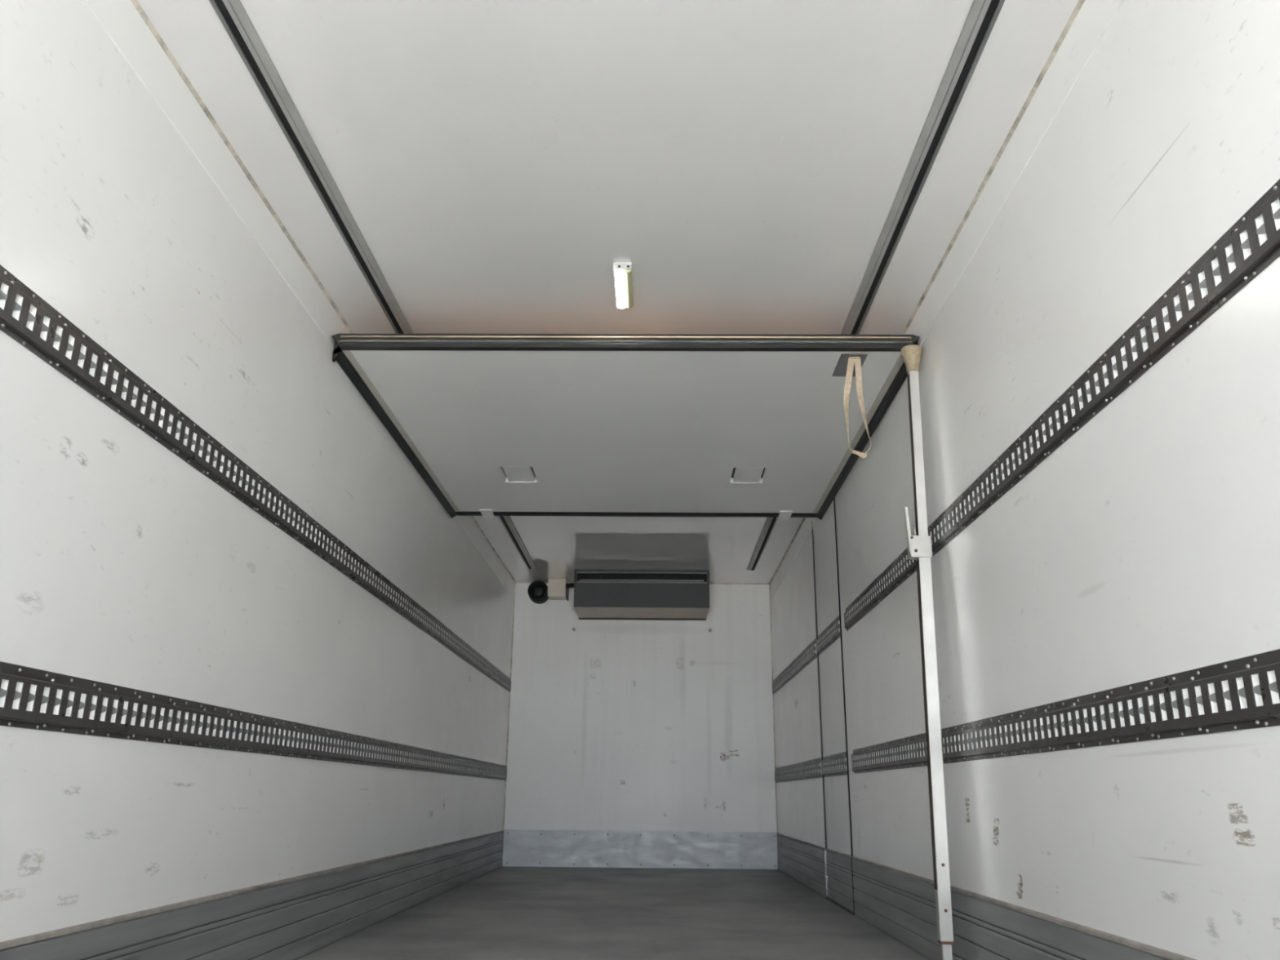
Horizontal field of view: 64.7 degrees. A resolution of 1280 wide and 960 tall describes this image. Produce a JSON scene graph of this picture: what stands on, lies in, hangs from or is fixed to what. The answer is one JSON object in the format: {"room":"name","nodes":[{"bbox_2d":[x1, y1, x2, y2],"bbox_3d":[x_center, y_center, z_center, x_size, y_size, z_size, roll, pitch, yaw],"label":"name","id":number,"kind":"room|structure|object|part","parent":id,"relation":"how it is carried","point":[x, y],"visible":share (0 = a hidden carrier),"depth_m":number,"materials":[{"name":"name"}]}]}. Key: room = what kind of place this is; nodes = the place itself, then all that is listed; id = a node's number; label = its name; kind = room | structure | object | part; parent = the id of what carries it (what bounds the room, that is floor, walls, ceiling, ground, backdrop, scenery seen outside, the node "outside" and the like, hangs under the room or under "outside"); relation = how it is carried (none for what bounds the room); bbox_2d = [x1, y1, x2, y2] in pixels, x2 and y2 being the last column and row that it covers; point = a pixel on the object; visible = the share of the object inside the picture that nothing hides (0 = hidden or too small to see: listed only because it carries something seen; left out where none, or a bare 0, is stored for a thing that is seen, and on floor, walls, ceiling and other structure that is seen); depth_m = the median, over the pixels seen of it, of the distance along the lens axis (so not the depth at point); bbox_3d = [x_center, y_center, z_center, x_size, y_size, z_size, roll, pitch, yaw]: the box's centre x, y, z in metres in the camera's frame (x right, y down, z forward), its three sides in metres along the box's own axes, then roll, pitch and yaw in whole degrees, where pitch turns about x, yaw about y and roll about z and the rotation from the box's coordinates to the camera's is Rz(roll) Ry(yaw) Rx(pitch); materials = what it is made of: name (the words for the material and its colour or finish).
{"room":"cargo space","nodes":[
{"label":"cargo space","id":0,"kind":"room"},
{"bbox_2d":[0,0,513,942],"bbox_3d":[-1.335,0.395,3.554,0.070,2.545,12.178,0,-17,1],"label":"wall","id":1,"kind":"structure","parent":0,"point":[122,563],"depth_m":2.88,"materials":[{"name":"white plastic"}]},
{"bbox_2d":[0,831,503,959],"bbox_3d":[-1.306,1.456,3.184,0.010,0.299,12.108,0,-17,1],"label":"baseboard","id":2,"kind":"structure","parent":1,"relation":"attached to","point":[291,918],"depth_m":3.62,"materials":[{"name":"metal"}]},
{"bbox_2d":[0,661,506,780],"bbox_3d":[-1.298,0.844,3.376,0.013,0.127,12.068,0,-17,1],"label":"rail","id":3,"kind":"object","parent":1,"relation":"attached to","point":[31,698],"visible":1,"depth_m":2.87,"materials":[{"name":"metal"}]},
{"bbox_2d":[0,264,511,692],"bbox_3d":[-1.291,0.100,3.609,0.013,0.127,12.068,0,-17,1],"label":"rail","id":4,"kind":"object","parent":1,"relation":"attached to","point":[27,324],"visible":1,"depth_m":2.86,"materials":[{"name":"metal"}]},
{"bbox_2d":[82,0,515,599],"bbox_3d":[-1.288,-0.750,3.875,0.003,0.167,12.108,0,-17,1],"label":"trim","id":5,"kind":"structure","parent":1,"relation":"attached to","point":[120,20],"depth_m":3.11,"materials":[{"name":"white plastic"}]},
{"bbox_2d":[502,582,515,858],"bbox_3d":[-1.206,2.192,9.291,0.008,2.545,0.012,0,-17,1],"label":"trim","id":6,"kind":"structure","parent":1,"relation":"attached to","point":[515,583],"depth_m":9.31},
{"bbox_2d":[137,0,1079,583],"bbox_3d":[-0.068,-0.848,3.923,2.580,0.070,12.178,0,-17,1],"label":"ceiling","id":7,"kind":"structure","parent":0,"point":[495,161],"depth_m":3.20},
{"bbox_2d":[208,0,536,569],"bbox_3d":[-1.052,-0.915,3.610,0.078,0.006,11.490,0,-17,1],"label":"ceiling track","id":8,"kind":"object","parent":7,"relation":"attached to","point":[232,14],"visible":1,"depth_m":3.22,"materials":[{"name":"metal"}]},
{"bbox_2d":[613,262,633,310],"bbox_3d":[-0.064,-0.764,4.013,0.071,0.036,0.342,0,-17,1],"label":"recessed light","id":9,"kind":"object","parent":7,"relation":"in","point":[622,271],"visible":1,"depth_m":3.97,"materials":[{"name":"white plastic"}]},
{"bbox_2d":[331,333,919,519],"bbox_3d":[-0.044,-0.203,5.476,2.433,0.219,2.717,0,-17,1],"label":"panel","id":10,"kind":"object","parent":7,"relation":"attached to","point":[733,425],"visible":0.93,"depth_m":4.94,"materials":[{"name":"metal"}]},
{"bbox_3d":[-1.216,-0.196,5.431,0.040,0.060,2.512,0,-17,1],"label":"edge trim","id":11,"kind":"part","parent":10,"relation":"part of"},
{"bbox_3d":[-0.701,-0.046,5.850,0.153,0.030,0.279,0,-17,1],"label":"pocket lid","id":12,"kind":"part","parent":10,"relation":"part of","materials":[{"name":"grey plastic"}]},
{"bbox_3d":[-0.699,0.013,5.984,0.197,0.003,0.006,0,-17,1],"label":"pocket sill","id":13,"kind":"part","parent":10,"relation":"part of","materials":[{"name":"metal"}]},
{"bbox_3d":[0.625,0.019,5.961,0.197,0.003,0.006,0,-17,1],"label":"pocket sill","id":14,"kind":"part","parent":10,"relation":"part of","materials":[{"name":"metal"}]},
{"bbox_3d":[0.623,-0.040,5.827,0.153,0.030,0.279,0,-17,1],"label":"pocket lid","id":15,"kind":"part","parent":10,"relation":"part of","materials":[{"name":"white plastic"}]},
{"bbox_3d":[0.896,-0.491,4.322,0.110,0.004,0.236,0,-17,1],"label":"strap plate","id":16,"kind":"part","parent":10,"relation":"part of","materials":[{"name":"grey metal"}]},
{"bbox_2d":[843,356,871,458],"bbox_3d":[0.892,-0.298,4.164,0.107,0.455,0.031,0,-17,1],"label":"strap","id":17,"kind":"object","parent":10,"relation":"hanging from","point":[851,360],"visible":1,"depth_m":4.18,"materials":[{"name":"beige fabric"}]},
{"bbox_3d":[1.124,-0.185,5.392,0.040,0.060,2.512,0,-17,1],"label":"edge trim","id":18,"kind":"part","parent":10,"relation":"part of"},
{"bbox_2d":[573,568,713,620],"bbox_3d":[0.035,1.062,9.312,1.268,0.353,0.610,0,-17,1],"label":"refrigeration unit","id":19,"kind":"object","parent":7,"relation":"attached to","point":[598,593],"visible":1,"depth_m":9.04,"materials":[{"name":"metal"}]},
{"bbox_2d":[574,607,708,618],"bbox_3d":[0.018,1.222,9.279,1.201,0.008,0.578,0,-17,1],"label":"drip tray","id":20,"kind":"object","parent":19,"relation":"on","point":[582,612],"depth_m":9.25,"materials":[{"name":"grey metal"}]},
{"bbox_2d":[577,573,706,582],"bbox_3d":[0.016,0.879,9.076,1.169,0.078,0.045,0,-17,1],"label":"air vent","id":21,"kind":"object","parent":19,"relation":"attached to","point":[581,577],"depth_m":9.08,"materials":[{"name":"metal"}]},
{"bbox_2d":[746,0,1004,570],"bbox_3d":[0.905,-0.907,3.576,0.078,0.006,11.490,0,-17,1],"label":"ceiling track","id":22,"kind":"object","parent":7,"relation":"attached to","point":[983,15],"visible":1,"depth_m":3.19,"materials":[{"name":"metal"}]},
{"bbox_2d":[296,866,930,959],"bbox_3d":[-0.092,1.653,3.140,2.580,0.080,12.178,0,-17,1],"label":"floor","id":23,"kind":"structure","parent":0,"point":[504,913],"depth_m":5.03,"materials":[{"name":"grey metal"}]},
{"bbox_2d":[901,344,954,959],"bbox_3d":[1.066,0.588,3.777,0.109,2.354,0.086,1,-17,1],"label":"pole","id":24,"kind":"object","parent":23,"relation":"on","point":[919,544],"visible":1,"depth_m":3.73,"materials":[{"name":"metal"}]},
{"bbox_3d":[1.032,0.196,3.895,0.016,0.188,0.032,0,-17,1],"label":"lever","id":25,"kind":"part","parent":24,"relation":"part of","materials":[{"name":"metal"}]},
{"bbox_2d":[901,344,922,373],"bbox_3d":[1.108,-0.486,4.112,0.086,0.104,0.086,1,-17,1],"label":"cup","id":26,"kind":"object","parent":24,"relation":"on","point":[911,353],"depth_m":4.09,"materials":[{"name":"beige plastic"}]},
{"bbox_2d":[502,582,777,865],"bbox_3d":[0.010,2.209,9.309,2.440,2.545,0.070,0,-17,1],"label":"wall","id":27,"kind":"structure","parent":0,"point":[619,725],"depth_m":9.27,"materials":[{"name":"white laminate"}]},
{"bbox_2d":[527,580,548,604],"bbox_3d":[-0.959,1.061,9.569,0.199,0.199,0.150,0,-17,1],"label":"air duct","id":28,"kind":"object","parent":27,"relation":"attached to","point":[537,591],"visible":0.98,"depth_m":9.54,"materials":[{"name":"black plastic"}]},
{"bbox_2d":[547,578,573,600],"bbox_3d":[-0.720,1.033,9.538,0.282,0.174,0.218,0,-17,1],"label":"control box","id":29,"kind":"object","parent":27,"relation":"attached to","point":[557,588],"visible":0.84,"depth_m":9.46,"materials":[{"name":"beige plastic"}]},
{"bbox_3d":[-0.779,1.003,9.459,0.162,0.160,0.006,0,-17,1],"label":"box lid","id":30,"kind":"part","parent":29,"relation":"part of","materials":[{"name":"beige plastic"}]},
{"bbox_2d":[502,829,777,869],"bbox_3d":[-0.001,3.265,8.936,2.422,0.308,0.011,0,-17,1],"label":"baseboard","id":31,"kind":"structure","parent":27,"relation":"attached to","point":[522,847],"depth_m":8.93,"materials":[{"name":"metal"}]},
{"bbox_2d":[515,582,768,584],"bbox_3d":[0.021,0.987,9.652,2.440,0.006,0.006,0,-17,1],"label":"trim","id":32,"kind":"structure","parent":27,"relation":"attached to","point":[516,582],"depth_m":9.64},
{"bbox_2d":[770,0,1279,959],"bbox_3d":[1.175,0.406,3.511,0.070,2.545,12.178,0,-17,1],"label":"wall","id":33,"kind":"structure","parent":0,"point":[1145,546],"depth_m":2.46,"materials":[{"name":"white plastic"}]},
{"bbox_2d":[769,591,777,862],"bbox_3d":[1.225,2.203,9.249,0.008,2.545,0.012,0,-17,1],"label":"trim","id":34,"kind":"structure","parent":33,"relation":"attached to","point":[770,592],"depth_m":9.26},
{"bbox_2d":[772,639,816,694],"bbox_3d":[1.206,1.525,8.083,0.013,0.127,2.603,0,-17,1],"label":"rail","id":35,"kind":"object","parent":33,"relation":"attached to","point":[807,655],"visible":1,"depth_m":7.78,"materials":[{"name":"metal"}]},
{"bbox_2d":[774,757,822,782],"bbox_3d":[1.199,2.269,7.850,0.013,0.127,2.603,0,-17,1],"label":"rail","id":36,"kind":"object","parent":33,"relation":"attached to","point":[811,769],"visible":1,"depth_m":7.52,"materials":[{"name":"metal"}]},
{"bbox_2d":[811,497,854,915],"bbox_3d":[1.199,1.319,6.251,0.066,2.440,0.917,0,-17,1],"label":"door","id":37,"kind":"structure","parent":33,"relation":"in","point":[838,851],"depth_m":6.18,"materials":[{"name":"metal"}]},
{"bbox_2d":[768,0,1124,600],"bbox_3d":[1.149,-0.740,3.834,0.003,0.167,12.108,0,-17,1],"label":"trim","id":38,"kind":"structure","parent":33,"relation":"attached to","point":[1094,17],"depth_m":3.06,"materials":[{"name":"white plastic"}]},
{"bbox_2d":[776,833,1196,959],"bbox_3d":[1.124,1.467,3.143,0.010,0.299,12.108,0,-17,1],"label":"baseboard","id":39,"kind":"structure","parent":33,"relation":"attached to","point":[901,904],"depth_m":3.56,"materials":[{"name":"metal"}]},
{"bbox_2d":[844,178,1279,631],"bbox_3d":[1.107,-0.449,1.782,0.013,0.127,8.335,0,-17,1],"label":"rail","id":40,"kind":"object","parent":33,"relation":"attached to","point":[1252,250],"visible":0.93,"depth_m":2.34,"materials":[{"name":"metal"}]},
{"bbox_2d":[851,648,1279,773],"bbox_3d":[1.100,0.295,1.549,0.013,0.127,8.335,0,-17,1],"label":"rail","id":41,"kind":"object","parent":33,"relation":"attached to","point":[1243,693],"visible":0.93,"depth_m":2.33,"materials":[{"name":"metal"}]}
]}

